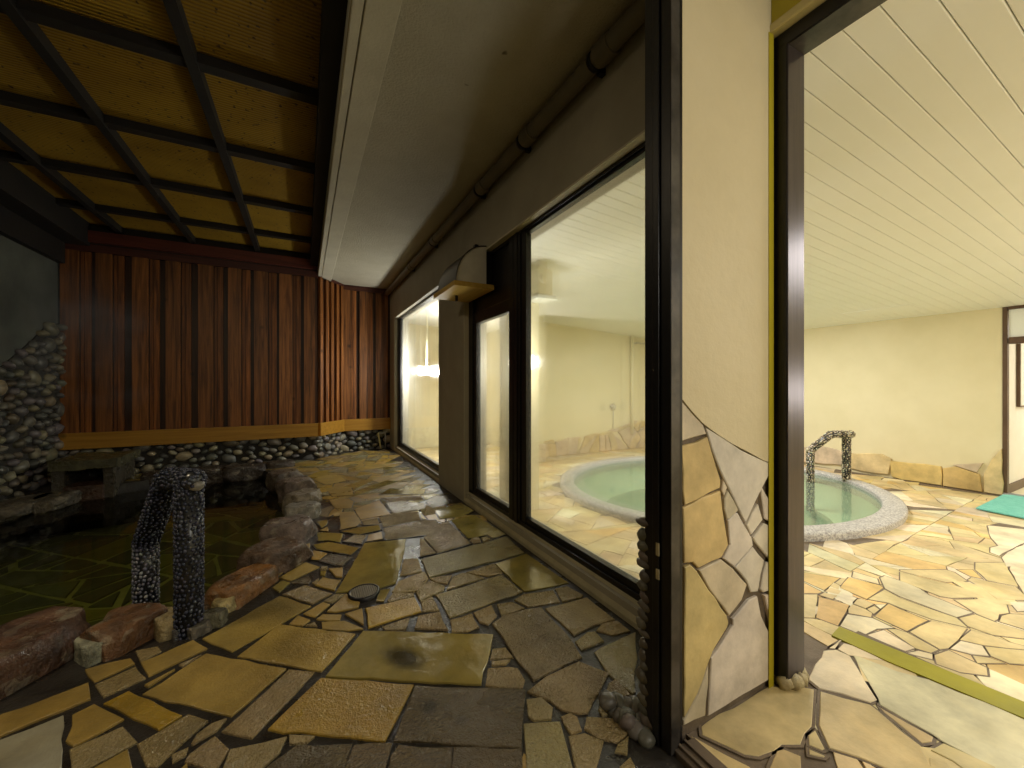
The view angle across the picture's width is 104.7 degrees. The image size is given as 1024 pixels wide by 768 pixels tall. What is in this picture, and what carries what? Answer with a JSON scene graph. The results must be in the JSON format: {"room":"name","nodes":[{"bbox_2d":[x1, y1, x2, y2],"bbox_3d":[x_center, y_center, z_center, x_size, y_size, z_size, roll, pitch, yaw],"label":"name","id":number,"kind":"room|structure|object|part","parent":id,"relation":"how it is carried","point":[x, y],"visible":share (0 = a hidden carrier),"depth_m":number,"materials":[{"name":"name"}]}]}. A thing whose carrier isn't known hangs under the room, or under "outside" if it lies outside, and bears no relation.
{"room":"spa","nodes":[
{"label":"spa","id":0,"kind":"room"},
{"bbox_2d":[0,235,67,548],"bbox_3d":[-3.192,-0.200,0.995,0.233,3.600,7.930,0,0,-28],"label":"wall","id":1,"kind":"structure","parent":0,"point":[31,337],"depth_m":3.72,"materials":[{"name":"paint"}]},
{"bbox_2d":[0,505,282,625],"bbox_3d":[-2.412,1.453,2.517,2.730,0.094,5.100,0,0,-28],"label":"pool","id":2,"kind":"object","parent":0,"point":[89,569],"visible":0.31,"depth_m":3.12,"materials":[{"name":"liquid"}]},
{"bbox_2d":[0,0,321,253],"bbox_3d":[-2.045,-1.790,1.484,2.560,0.040,7.730,0,0,-28],"label":"ceiling","id":3,"kind":"structure","parent":0,"point":[279,38],"depth_m":2.53,"materials":[{"name":"brown wood"}]},
{"bbox_2d":[0,0,347,267],"bbox_3d":[-2.024,-1.610,1.450,2.565,0.620,7.650,0,0,-28],"label":"ceiling beams","id":4,"kind":"structure","parent":0,"point":[31,217],"depth_m":2.83,"materials":[{"name":"brown wood"}]},
{"bbox_2d":[60,249,389,472],"bbox_3d":[-3.434,-0.175,5.383,3.886,3.550,0.776,0,0,-28],"label":"wall","id":5,"kind":"structure","parent":0,"point":[151,344],"depth_m":4.87,"materials":[{"name":"red wood"}]},
{"bbox_2d":[58,418,390,449],"bbox_3d":[-3.308,0.608,5.142,3.597,0.175,0.480,0,0,-37],"label":"trim","id":6,"kind":"structure","parent":5,"relation":"attached to","point":[86,440],"depth_m":4.81,"materials":[{"name":"orange wood"}]},
{"bbox_2d":[65,230,389,294],"bbox_3d":[-3.298,-1.560,5.129,3.594,0.240,0.511,0,0,-37],"label":"trim","id":7,"kind":"structure","parent":5,"relation":"attached to","point":[100,242],"depth_m":4.75,"materials":[{"name":"red wood"}]},
{"bbox_2d":[318,0,402,281],"bbox_3d":[-0.913,-1.500,2.276,0.170,0.040,8.080,0,0,-28],"label":"ceiling beam","id":8,"kind":"structure","parent":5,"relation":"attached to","point":[380,17],"depth_m":2.07,"materials":[{"name":"paint"}]},
{"bbox_2d":[318,0,634,288],"bbox_3d":[-0.440,-1.700,2.536,1.260,0.400,8.100,0,0,-28],"label":"ceiling","id":9,"kind":"structure","parent":0,"point":[461,80],"depth_m":2.13,"materials":[{"name":"paint"}]},
{"bbox_2d":[385,0,644,295],"bbox_3d":[-0.108,-1.452,2.694,0.100,0.100,8.070,0,0,-28],"label":"drain pipe","id":10,"kind":"object","parent":9,"relation":"attached to","point":[611,42],"visible":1,"depth_m":2.05,"materials":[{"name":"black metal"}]},
{"bbox_2d":[0,448,1023,767],"bbox_3d":[-1.285,1.297,2.092,4.330,0.606,8.100,0,0,-28],"label":"floor","id":11,"kind":"structure","parent":0,"point":[472,650],"depth_m":1.31,"materials":[{"name":"stone"}]},
{"bbox_2d":[0,492,52,523],"bbox_3d":[-4.236,1.063,3.418,0.243,0.137,0.608,0,0,-24],"label":"boulder","id":12,"kind":"object","parent":11,"relation":"on","point":[19,507],"visible":0.77,"depth_m":3.29,"materials":[{"name":"grey stone"}]},
{"bbox_2d":[0,606,91,699],"bbox_3d":[-1.754,1.032,1.371,0.273,0.296,0.405,0,0,5],"label":"boulder","id":13,"kind":"object","parent":11,"relation":"on","point":[33,645],"visible":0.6,"depth_m":1.39,"materials":[{"name":"brown stone"}]},
{"bbox_2d":[31,490,82,515],"bbox_3d":[-4.162,1.063,3.628,0.243,0.137,0.526,0,0,-24],"label":"boulder","id":14,"kind":"object","parent":11,"relation":"on","point":[55,501],"visible":0.82,"depth_m":3.49,"materials":[{"name":"grey stone"}]},
{"bbox_2d":[74,636,102,667],"bbox_3d":[-1.550,1.027,1.462,0.137,0.182,0.082,0,0,26],"label":"boulder","id":15,"kind":"object","parent":11,"relation":"on","point":[87,653],"visible":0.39,"depth_m":1.42,"materials":[{"name":"grey stone"}]},
{"bbox_2d":[46,450,138,524],"bbox_3d":[-4.221,1.011,4.017,0.499,0.602,0.621,0,0,-28],"label":"spout","id":16,"kind":"object","parent":11,"relation":"on","point":[98,475],"visible":0.88,"depth_m":3.83,"materials":[{"name":"grey stone"}]},
{"bbox_3d":[-4.217,1.129,4.010,0.299,0.356,0.604,0,0,-28],"label":"sill","id":17,"kind":"part","parent":16,"relation":"part of","materials":[{"name":"stone"}]},
{"bbox_2d":[79,602,167,661],"bbox_3d":[-1.520,1.030,1.556,0.191,0.251,0.225,0,0,14],"label":"boulder","id":18,"kind":"object","parent":11,"relation":"on","point":[123,629],"visible":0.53,"depth_m":1.50,"materials":[{"name":"brown stone"}]},
{"bbox_2d":[140,469,178,484],"bbox_3d":[-3.762,1.051,4.329,0.405,0.228,0.263,0,0,-22],"label":"boulder","id":19,"kind":"object","parent":11,"relation":"on","point":[148,475],"visible":0.18,"depth_m":4.17,"materials":[{"name":"brown stone"}]},
{"bbox_2d":[154,607,173,642],"bbox_3d":[-1.403,1.028,1.607,0.155,0.205,0.090,0,0,30],"label":"boulder","id":20,"kind":"object","parent":11,"relation":"on","point":[163,624],"visible":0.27,"depth_m":1.55,"materials":[{"name":"beige stone"}]},
{"bbox_2d":[131,466,207,640],"bbox_3d":[-1.475,0.948,1.692,0.544,1.228,0.104,0,0,29],"label":"handrail","id":21,"kind":"object","parent":11,"relation":"on","point":[181,490],"visible":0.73,"depth_m":1.59,"materials":[{"name":"black stone"}]},
{"bbox_3d":[-1.669,0.850,1.800,0.100,0.283,0.100,0,0,-28],"label":"submerged post","id":22,"kind":"part","parent":21,"relation":"part of","materials":[{"name":"black stone"}]},
{"bbox_3d":[-1.476,0.552,1.694,0.538,0.436,0.104,0,0,29],"label":"rail","id":23,"kind":"part","parent":21,"relation":"part of","materials":[{"name":"black stone"}]},
{"bbox_3d":[-1.308,0.710,1.599,0.104,0.718,0.104,0,0,-28],"label":"post","id":24,"kind":"part","parent":21,"relation":"part of","materials":[{"name":"black stone"}]},
{"bbox_2d":[172,629,179,641],"bbox_3d":[-1.335,1.024,1.594,0.091,0.114,0.063,0,0,40],"label":"boulder","id":25,"kind":"object","parent":11,"relation":"on","point":[174,633],"visible":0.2,"depth_m":1.55,"materials":[{"name":"grey stone"}]},
{"bbox_2d":[187,619,212,639],"bbox_3d":[-1.268,1.025,1.600,0.069,0.125,0.082,0,0,21],"label":"boulder","id":26,"kind":"object","parent":11,"relation":"on","point":[202,628],"visible":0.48,"depth_m":1.57,"materials":[{"name":"grey stone"}]},
{"bbox_2d":[192,465,225,487],"bbox_3d":[-3.470,1.051,4.504,0.364,0.228,0.263,0,0,-24],"label":"boulder","id":27,"kind":"object","parent":11,"relation":"on","point":[214,473],"visible":0.48,"depth_m":4.43,"materials":[{"name":"stone"}]},
{"bbox_2d":[203,607,227,628],"bbox_3d":[-1.261,1.026,1.655,0.109,0.160,0.067,0,0,-11],"label":"boulder","id":28,"kind":"object","parent":11,"relation":"on","point":[218,616],"visible":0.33,"depth_m":1.64,"materials":[{"name":"grey stone"}]},
{"bbox_2d":[211,596,236,612],"bbox_3d":[-1.283,1.026,1.760,0.091,0.148,0.075,0,0,26],"label":"boulder","id":29,"kind":"object","parent":11,"relation":"on","point":[229,603],"visible":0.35,"depth_m":1.74,"materials":[{"name":"beige stone"}]},
{"bbox_2d":[204,563,278,609],"bbox_3d":[-1.300,1.028,1.909,0.182,0.205,0.285,0,0,5],"label":"boulder","id":30,"kind":"object","parent":11,"relation":"on","point":[248,582],"visible":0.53,"depth_m":1.86,"materials":[{"name":"brown stone"}]},
{"bbox_2d":[223,463,265,486],"bbox_3d":[-3.128,1.051,4.628,0.405,0.228,0.263,0,0,-35],"label":"boulder","id":31,"kind":"object","parent":11,"relation":"on","point":[234,475],"visible":0.92,"depth_m":4.53,"materials":[{"name":"stone"}]},
{"bbox_2d":[236,535,312,573],"bbox_3d":[-1.315,1.031,2.202,0.255,0.274,0.300,0,0,12],"label":"boulder","id":32,"kind":"object","parent":11,"relation":"on","point":[285,552],"visible":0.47,"depth_m":2.14,"materials":[{"name":"brown stone"}]},
{"bbox_2d":[262,459,294,468],"bbox_3d":[-2.860,1.051,4.848,0.344,0.228,0.263,0,0,-35],"label":"boulder","id":33,"kind":"object","parent":11,"relation":"on","point":[284,463],"visible":0.45,"depth_m":4.78,"materials":[{"name":"stone"}]},
{"bbox_2d":[265,468,303,493],"bbox_3d":[-2.429,1.029,4.210,0.255,0.228,0.300,0,0,30],"label":"boulder","id":34,"kind":"object","parent":11,"relation":"on","point":[273,476],"visible":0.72,"depth_m":4.10,"materials":[{"name":"stone"}]},
{"bbox_2d":[259,514,318,542],"bbox_3d":[-1.452,1.032,2.582,0.273,0.296,0.285,0,0,-2],"label":"boulder","id":35,"kind":"object","parent":11,"relation":"on","point":[301,527],"visible":0.52,"depth_m":2.50,"materials":[{"name":"brown stone"}]},
{"bbox_2d":[274,476,316,507],"bbox_3d":[-2.066,1.030,3.797,0.255,0.251,0.300,0,0,30],"label":"boulder","id":36,"kind":"object","parent":11,"relation":"on","point":[285,486],"visible":0.64,"depth_m":3.69,"materials":[{"name":"stone"}]},
{"bbox_2d":[284,501,320,518],"bbox_3d":[-1.602,1.029,3.025,0.237,0.228,0.195,0,0,-15],"label":"boulder","id":37,"kind":"object","parent":11,"relation":"on","point":[312,509],"visible":0.52,"depth_m":2.97,"materials":[{"name":"grey stone"}]},
{"bbox_2d":[282,488,322,516],"bbox_3d":[-1.789,1.029,3.398,0.237,0.228,0.255,0,0,21],"label":"boulder","id":38,"kind":"object","parent":11,"relation":"on","point":[304,494],"visible":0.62,"depth_m":3.31,"materials":[{"name":"grey stone"}]},
{"bbox_2d":[348,583,379,602],"bbox_3d":[-0.708,0.997,1.890,0.144,0.027,0.144,0,0,-28],"label":"floor drain","id":39,"kind":"object","parent":11,"relation":"on","point":[366,592],"visible":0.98,"depth_m":1.88,"materials":[{"name":"black metal"}]},
{"bbox_2d":[378,431,386,448],"bbox_3d":[-2.016,0.864,6.153,0.146,0.272,0.054,0,0,-28],"label":"tap","id":40,"kind":"object","parent":11,"relation":"on","point":[384,432],"visible":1,"depth_m":6.15,"materials":[{"name":"metal"}]},
{"bbox_2d":[831,627,1023,718],"bbox_3d":[1.508,0.998,1.289,0.109,0.008,0.738,0,0,-34],"label":"trim","id":41,"kind":"structure","parent":11,"relation":"on","point":[921,668],"depth_m":1.36,"materials":[{"name":"yellow paint"}]},
{"bbox_2d":[390,23,644,628],"bbox_3d":[-0.568,-0.125,3.903,0.216,3.450,5.760,0,0,-28],"label":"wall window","id":42,"kind":"structure","parent":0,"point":[608,112],"depth_m":2.53,"materials":[{"name":"grey paint"}]},
{"bbox_2d":[397,290,438,471],"bbox_3d":[-1.197,-0.051,5.036,0.065,1.937,2.230,0,0,-28],"label":"window","id":43,"kind":"structure","parent":42,"relation":"attached to","point":[435,465],"depth_m":5.89,"materials":[{"name":"black metal"}]},
{"bbox_2d":[433,244,493,302],"bbox_3d":[-0.382,-0.880,3.089,0.327,0.440,0.515,0,0,-28],"label":"cowl","id":44,"kind":"object","parent":42,"relation":"attached to","point":[469,278],"visible":1,"depth_m":2.93,"materials":[{"name":"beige metal"}]},
{"bbox_2d":[433,280,493,302],"bbox_3d":[-0.389,-0.724,3.086,0.311,0.037,0.515,0,0,-28],"label":"shelf","id":45,"kind":"object","parent":44,"relation":"attached to","point":[467,291],"depth_m":2.98,"materials":[{"name":"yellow wood"}]},
{"bbox_2d":[469,239,508,516],"bbox_3d":[-0.164,-0.051,3.071,0.065,1.937,0.770,0,0,-28],"label":"door frame","id":46,"kind":"structure","parent":42,"relation":"attached to","point":[494,304],"depth_m":3.28,"materials":[{"name":"black metal"}]},
{"bbox_2d":[509,141,644,600],"bbox_3d":[0.365,-0.051,2.056,0.071,1.937,1.560,0,0,-28],"label":"window","id":47,"kind":"structure","parent":42,"relation":"attached to","point":[520,242],"depth_m":2.55,"materials":[{"name":"black metal"}]},
{"bbox_2d":[409,322,644,461],"bbox_3d":[0.586,0.250,7.277,5.394,3.100,2.360,0,0,-28],"label":"wall","id":48,"kind":"structure","parent":0,"point":[586,371],"depth_m":6.91,"materials":[{"name":"yellow paint"}]},
{"bbox_2d":[609,403,615,423],"bbox_3d":[1.782,0.564,6.928,0.130,0.485,0.070,0,0,-28],"label":"valve","id":49,"kind":"object","parent":48,"relation":"attached to","point":[612,406],"visible":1,"depth_m":6.92,"materials":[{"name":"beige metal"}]},
{"bbox_2d":[630,335,644,433],"bbox_3d":[2.290,-0.005,7.175,0.329,1.769,0.075,0,0,-28],"label":"pipe","id":50,"kind":"object","parent":48,"relation":"attached to","point":[632,342],"visible":1,"depth_m":7.10,"materials":[{"name":"metal"}]},
{"bbox_2d":[598,0,773,748],"bbox_3d":[0.584,-0.415,1.203,0.629,2.870,0.171,0,0,-9],"label":"wall","id":51,"kind":"structure","parent":0,"point":[728,45],"depth_m":1.20,"materials":[{"name":"beige paint"}]},
{"bbox_2d":[409,0,1023,337],"bbox_3d":[2.122,-0.981,4.304,5.140,0.342,8.847,0,0,-28],"label":"ceiling","id":52,"kind":"structure","parent":0,"point":[914,110],"depth_m":2.15,"materials":[{"name":"white wood"}]},
{"bbox_2d":[423,308,430,373],"bbox_3d":[-1.257,-0.644,5.835,0.110,0.958,0.110,0,0,-28],"label":"pendant lamp","id":53,"kind":"object","parent":52,"relation":"hanging from","point":[426,370],"visible":0.98,"depth_m":5.82,"materials":[{"name":"beige paint"}]},
{"bbox_3d":[-1.257,-0.220,5.835,0.110,0.110,0.110,0,0,-28],"label":"globe","id":54,"kind":"part","parent":53,"relation":"part of"},
{"bbox_2d":[531,260,556,303],"bbox_3d":[0.274,-0.930,3.544,0.200,0.349,0.220,0,0,-28],"label":"wall lamp","id":55,"kind":"object","parent":52,"relation":"attached to","point":[541,277],"depth_m":3.48,"materials":[{"name":"beige paint"}]},
{"bbox_3d":[0.255,-0.947,3.557,0.160,0.314,0.180,0,0,-28],"label":"casing","id":56,"kind":"part","parent":55,"relation":"part of","materials":[{"name":"beige paint"}]},
{"bbox_2d":[531,294,556,303],"bbox_3d":[0.269,-0.772,3.553,0.200,0.035,0.200,0,0,-28],"label":"tray","id":57,"kind":"object","parent":55,"relation":"on","point":[535,298],"depth_m":3.49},
{"bbox_2d":[414,444,1023,700],"bbox_3d":[2.114,1.158,4.273,5.184,0.024,8.800,0,0,-28],"label":"floor","id":58,"kind":"structure","parent":0,"point":[944,587],"depth_m":2.42,"materials":[{"name":"beige stone"}]},
{"bbox_2d":[499,264,538,509],"bbox_3d":[0.064,-0.025,3.727,0.260,2.350,0.300,0,0,-28],"label":"column","id":59,"kind":"structure","parent":58,"relation":"on","point":[504,320],"depth_m":3.65,"materials":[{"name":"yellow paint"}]},
{"bbox_2d":[539,316,543,450],"bbox_3d":[0.261,-0.075,5.987,0.310,2.450,0.318,0,0,-28],"label":"column","id":60,"kind":"structure","parent":58,"relation":"on","point":[541,319],"depth_m":5.90,"materials":[{"name":"yellow paint"}]},
{"bbox_2d":[560,456,907,541],"bbox_3d":[2.276,1.430,4.527,3.546,0.680,3.166,0,0,-28],"label":"bath","id":61,"kind":"object","parent":58,"relation":"on","point":[613,487],"visible":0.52,"depth_m":4.51,"materials":[{"name":"stone"}]},
{"bbox_2d":[607,489,832,525],"bbox_3d":[2.276,1.610,4.527,2.580,0.320,2.160,0,0,-28],"label":"basin","id":62,"kind":"object","parent":61,"relation":"in","point":[634,499],"depth_m":5.18,"materials":[{"name":"grey stone"}]},
{"bbox_2d":[805,430,855,511],"bbox_3d":[3.701,1.004,4.590,0.540,0.962,0.096,0,0,4],"label":"handrail","id":63,"kind":"object","parent":61,"relation":"on","point":[846,435],"visible":0.98,"depth_m":4.57,"materials":[{"name":"grey stone"}]},
{"bbox_3d":[3.477,1.100,4.605,0.091,0.769,0.091,0,0,-28],"label":"submerged post","id":64,"kind":"part","parent":63,"relation":"part of","materials":[{"name":"grey stone"}]},
{"bbox_3d":[3.701,0.663,4.590,0.538,0.281,0.095,0,0,4],"label":"rail","id":65,"kind":"part","parent":63,"relation":"part of","materials":[{"name":"grey stone"}]},
{"bbox_3d":[3.876,0.830,4.577,0.095,0.609,0.096,0,0,-28],"label":"post","id":66,"kind":"part","parent":63,"relation":"part of","materials":[{"name":"grey stone"}]},
{"bbox_2d":[976,494,1023,517],"bbox_3d":[4.969,1.133,3.702,1.454,0.011,0.570,0,0,-28],"label":"floor mat","id":67,"kind":"object","parent":58,"relation":"on","point":[1011,505],"visible":1,"depth_m":3.67,"materials":[{"name":"teal fabric"}]},
{"bbox_2d":[804,307,1003,494],"bbox_3d":[4.890,0.250,4.689,0.181,3.100,6.955,0,0,-28],"label":"wall","id":68,"kind":"structure","parent":0,"point":[921,397],"depth_m":4.73,"materials":[{"name":"yellow paint"}]},
{"bbox_2d":[1002,305,1023,496],"bbox_3d":[5.375,0.170,3.680,0.120,1.960,1.018,0,0,-28],"label":"door frame","id":69,"kind":"structure","parent":68,"relation":"in","point":[1012,316],"depth_m":4.09,"materials":[{"name":"wood"}]},
{"bbox_2d":[1009,308,1023,336],"bbox_3d":[5.371,-0.636,3.678,0.010,0.292,0.938,0,0,-28],"label":"window","id":70,"kind":"structure","parent":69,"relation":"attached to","point":[1016,316],"depth_m":4.05,"materials":[{"name":"white glass"}]},
{"bbox_2d":[1009,344,1023,483],"bbox_3d":[6.871,0.025,4.004,2.710,2.450,2.100,0,0,-28],"label":"wall","id":71,"kind":"structure","parent":0,"point":[1016,414],"depth_m":4.29,"materials":[{"name":"white paint"}]},
{"bbox_2d":[1009,478,1023,492],"bbox_3d":[6.389,1.095,4.772,2.650,0.090,0.017,0,0,-28],"label":"baseboard","id":72,"kind":"structure","parent":71,"relation":"attached to","point":[1019,484],"depth_m":4.27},
{"bbox_2d":[1016,343,1023,406],"bbox_3d":[6.003,-0.151,4.557,1.100,0.780,0.030,0,0,-28],"label":"notice board","id":73,"kind":"object","parent":71,"relation":"attached to","point":[1019,347],"visible":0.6,"depth_m":4.31,"materials":[{"name":"white paint"}]},
{"bbox_2d":[1012,487,1023,494],"bbox_3d":[6.801,1.195,3.945,2.690,0.110,1.860,0,0,-28],"label":"floor","id":74,"kind":"structure","parent":0,"point":[1020,491],"depth_m":4.23,"materials":[{"name":"beige paint"}]},
{"bbox_3d":[4.234,-0.150,0.332,5.394,3.500,0.150,0,0,-28],"label":"wall","id":75,"kind":"structure","parent":0,"visible":0},
{"bbox_2d":[771,0,801,23],"bbox_3d":[1.473,-1.520,0.298,0.155,0.660,2.357,0,0,-28],"label":"trim","id":76,"kind":"structure","parent":75,"relation":"attached to","point":[778,7],"depth_m":1.28,"materials":[{"name":"paint"}]},
{"bbox_2d":[770,0,825,38],"bbox_3d":[1.459,-1.175,0.295,0.142,0.030,2.365,0,0,-28],"label":"trim","id":77,"kind":"structure","parent":75,"relation":"attached to","point":[800,10],"depth_m":1.25,"materials":[{"name":"paint"}]},
{"bbox_2d":[774,0,886,690],"bbox_3d":[1.466,-0.071,0.317,0.140,2.174,2.397,0,0,-28],"label":"door frame","id":78,"kind":"structure","parent":75,"relation":"in","point":[831,17],"depth_m":1.30,"materials":[{"name":"black metal"}]},
{"bbox_3d":[0.206,-0.200,-1.784,3.706,3.600,0.150,0,0,-28],"label":"wall","id":79,"kind":"structure","parent":0,"visible":0},
{"bbox_2d":[645,0,726,767],"bbox_3d":[0.989,-0.410,0.087,0.103,2.880,2.434,0,0,-28],"label":"door","id":80,"kind":"structure","parent":79,"relation":"in","point":[663,18],"depth_m":1.09,"materials":[{"name":"black metal"}]},
{"bbox_3d":[0.404,0.488,1.094,0.004,0.100,0.010,0,0,-28],"label":"strike plate","id":81,"kind":"part","parent":80,"relation":"part of","materials":[{"name":"metal"}]}
]}

